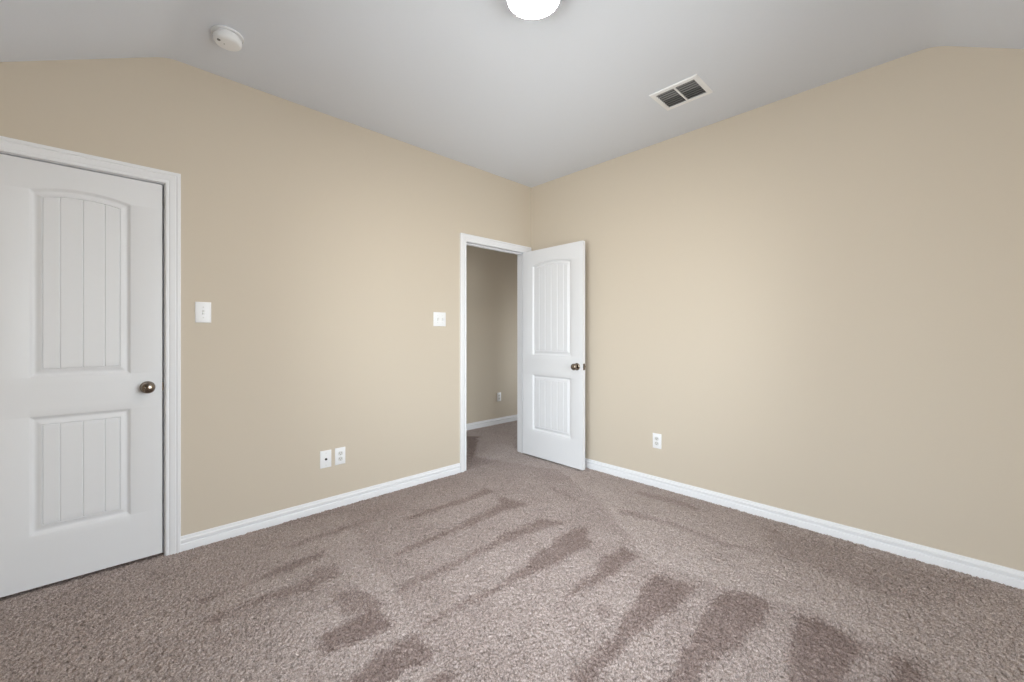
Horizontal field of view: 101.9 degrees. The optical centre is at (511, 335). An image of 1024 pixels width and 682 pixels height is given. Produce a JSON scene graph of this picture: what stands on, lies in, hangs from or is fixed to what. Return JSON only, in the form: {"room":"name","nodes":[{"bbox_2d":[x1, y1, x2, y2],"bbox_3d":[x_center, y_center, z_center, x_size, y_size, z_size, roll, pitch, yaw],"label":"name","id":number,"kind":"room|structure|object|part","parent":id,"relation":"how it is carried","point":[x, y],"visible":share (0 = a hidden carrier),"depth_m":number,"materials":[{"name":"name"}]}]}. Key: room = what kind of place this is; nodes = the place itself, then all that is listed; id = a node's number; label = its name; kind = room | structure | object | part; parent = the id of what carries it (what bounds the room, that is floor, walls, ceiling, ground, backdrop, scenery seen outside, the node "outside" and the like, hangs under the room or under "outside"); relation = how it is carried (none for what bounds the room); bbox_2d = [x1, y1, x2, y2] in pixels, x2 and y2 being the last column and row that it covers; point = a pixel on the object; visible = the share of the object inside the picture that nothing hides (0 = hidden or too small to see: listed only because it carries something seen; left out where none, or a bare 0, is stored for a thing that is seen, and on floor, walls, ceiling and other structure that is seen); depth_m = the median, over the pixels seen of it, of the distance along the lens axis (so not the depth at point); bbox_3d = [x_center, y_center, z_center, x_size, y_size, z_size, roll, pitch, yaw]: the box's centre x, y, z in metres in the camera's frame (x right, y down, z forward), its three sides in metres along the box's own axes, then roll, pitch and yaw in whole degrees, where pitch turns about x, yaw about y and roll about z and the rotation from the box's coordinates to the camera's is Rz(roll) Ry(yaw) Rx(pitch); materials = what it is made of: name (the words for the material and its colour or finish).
{"room":"empty bedroom","nodes":[
{"label":"empty bedroom","id":0,"kind":"room"},
{"bbox_2d":[0,57,530,535],"bbox_3d":[-1.171,-0.166,3.100,3.930,2.818,0.115,0,0,-44],"label":"wall","id":1,"kind":"structure","parent":0,"point":[324,249],"depth_m":2.73,"materials":[{"name":"beige paint"}]},
{"bbox_2d":[0,154,162,597],"bbox_3d":[-2.139,0.183,2.074,0.615,2.031,0.100,0,0,-44],"label":"door","id":2,"kind":"structure","parent":1,"relation":"in","point":[81,384],"depth_m":2.07,"materials":[{"name":"white paint"}]},
{"bbox_3d":[-1.950,0.280,2.225,0.059,0.059,0.056,0,0,-44],"label":"knob","id":3,"kind":"part","parent":2,"relation":"part of","materials":[{"name":"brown metal"}]},
{"bbox_2d":[0,136,180,555],"bbox_3d":[-2.181,0.160,2.115,0.766,2.134,0.134,0,0,-44],"label":"door frame","id":4,"kind":"structure","parent":1,"relation":"attached to","point":[171,190],"depth_m":2.31,"materials":[{"name":"white paint"}]},
{"bbox_2d":[195,302,210,322],"bbox_3d":[-1.790,-0.135,2.410,0.076,0.120,0.020,0,0,-44],"label":"light switch","id":5,"kind":"object","parent":1,"relation":"attached to","point":[202,309],"visible":1,"depth_m":2.41,"materials":[{"name":"white plastic"}]},
{"bbox_2d":[181,463,460,551],"bbox_3d":[-1.164,1.180,3.016,1.950,0.094,0.015,0,0,-44],"label":"baseboard","id":6,"kind":"structure","parent":1,"relation":"attached to","point":[208,536],"depth_m":2.80,"materials":[{"name":"white paint"}]},
{"bbox_2d":[320,450,330,468],"bbox_3d":[-1.293,0.861,2.891,0.076,0.120,0.017,0,0,-44],"label":"cable jack plate","id":7,"kind":"object","parent":1,"relation":"attached to","point":[325,456],"visible":1,"depth_m":2.89,"materials":[{"name":"white plastic"}]},
{"bbox_2d":[335,447,344,464],"bbox_3d":[-1.224,0.859,2.963,0.074,0.119,0.009,0,0,-44],"label":"wall outlet","id":8,"kind":"object","parent":1,"relation":"attached to","point":[339,452],"visible":1,"depth_m":2.96,"materials":[{"name":"white plastic"}]},
{"bbox_2d":[433,312,445,325],"bbox_3d":[-0.612,-0.139,3.544,0.124,0.120,0.020,0,0,-44],"label":"light switch","id":9,"kind":"object","parent":1,"relation":"attached to","point":[439,318],"visible":1,"depth_m":3.54,"materials":[{"name":"white plastic"}]},
{"bbox_2d":[460,233,530,471],"bbox_3d":[-0.177,0.154,4.057,0.909,2.146,0.152,0,0,-44],"label":"door frame","id":10,"kind":"structure","parent":1,"relation":"attached to","point":[465,239],"depth_m":3.90,"materials":[{"name":"white paint"}]},
{"bbox_3d":[-0.223,0.154,4.105,0.909,2.146,0.018,0,0,-44],"label":"casing","id":11,"kind":"part","parent":10,"relation":"part of","materials":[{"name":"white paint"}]},
{"bbox_2d":[523,240,584,469],"bbox_3d":[0.368,0.176,3.964,0.775,2.045,0.166,0,0,42],"label":"door","id":12,"kind":"structure","parent":10,"relation":"attached to","point":[553,277],"depth_m":3.94,"materials":[{"name":"white paint"}]},
{"bbox_3d":[0.558,0.280,3.715,0.056,0.059,0.059,0,0,-43],"label":"knob","id":13,"kind":"part","parent":12,"relation":"part of","materials":[{"name":"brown metal"}]},
{"bbox_2d":[466,245,516,423],"bbox_3d":[-0.457,-0.017,5.541,4.115,2.520,0.115,0,0,-44],"label":"wall","id":14,"kind":"structure","parent":0,"point":[491,275],"depth_m":5.62,"materials":[{"name":"beige paint"}]},
{"bbox_2d":[466,415,516,429],"bbox_3d":[-0.417,1.180,5.489,3.900,0.094,0.015,0,0,-44],"label":"baseboard","id":15,"kind":"structure","parent":14,"relation":"attached to","point":[485,423],"depth_m":5.61,"materials":[{"name":"white paint"}]},
{"bbox_2d":[497,392,500,400],"bbox_3d":[-0.178,0.846,5.723,0.074,0.119,0.009,0,0,-44],"label":"wall outlet","id":16,"kind":"object","parent":14,"relation":"attached to","point":[498,394],"visible":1,"depth_m":5.72,"materials":[{"name":"white plastic"}]},
{"bbox_2d":[0,421,1023,681],"bbox_3d":[0.175,1.223,2.626,5.022,0.029,5.004,0,0,-44],"label":"floor","id":17,"kind":"structure","parent":0,"point":[512,566],"depth_m":1.89,"materials":[{"name":"beige carpet"}]},
{"bbox_2d":[0,0,1023,187],"bbox_3d":[0.152,-1.396,1.726,3.700,0.538,3.700,0,0,-44],"label":"ceiling","id":18,"kind":"structure","parent":0,"point":[479,84],"depth_m":2.24,"materials":[{"name":"white paint"}]},
{"bbox_2d":[211,25,243,50],"bbox_3d":[-1.461,-1.519,2.135,0.142,0.053,0.142,0,0,-44],"label":"smoke detector","id":19,"kind":"object","parent":18,"relation":"attached to","point":[227,38],"visible":1,"depth_m":2.11,"materials":[{"name":"white plastic"}]},
{"bbox_2d":[507,0,559,19],"bbox_3d":[0.095,-1.509,1.841,0.236,0.072,0.236,0,0,-44],"label":"ceiling light","id":20,"kind":"object","parent":18,"relation":"attached to","point":[526,9],"visible":1,"depth_m":1.87,"materials":[{"name":"white glass"}]},
{"bbox_2d":[649,74,713,110],"bbox_3d":[1.078,-1.540,2.651,0.256,0.009,0.304,0,0,-44],"label":"ceiling vent","id":21,"kind":"object","parent":18,"relation":"in","point":[692,88],"visible":1,"depth_m":2.64,"materials":[{"name":"white metal"}]},
{"bbox_2d":[531,46,1023,570],"bbox_3d":[1.566,-0.166,3.007,0.115,2.818,3.815,0,0,-44],"label":"wall","id":22,"kind":"structure","parent":0,"point":[813,299],"depth_m":2.53,"materials":[{"name":"beige paint"}]},
{"bbox_2d":[653,433,660,448],"bbox_3d":[1.163,0.847,3.336,0.009,0.119,0.074,0,0,-44],"label":"wall outlet","id":23,"kind":"object","parent":22,"relation":"attached to","point":[656,437],"visible":1,"depth_m":3.33,"materials":[{"name":"white plastic"}]},
{"bbox_2d":[585,458,1023,588],"bbox_3d":[1.480,1.180,3.003,0.015,0.094,3.699,0,0,-44],"label":"baseboard","id":24,"kind":"structure","parent":22,"relation":"attached to","point":[967,565],"depth_m":2.49,"materials":[{"name":"white paint"}]}
]}

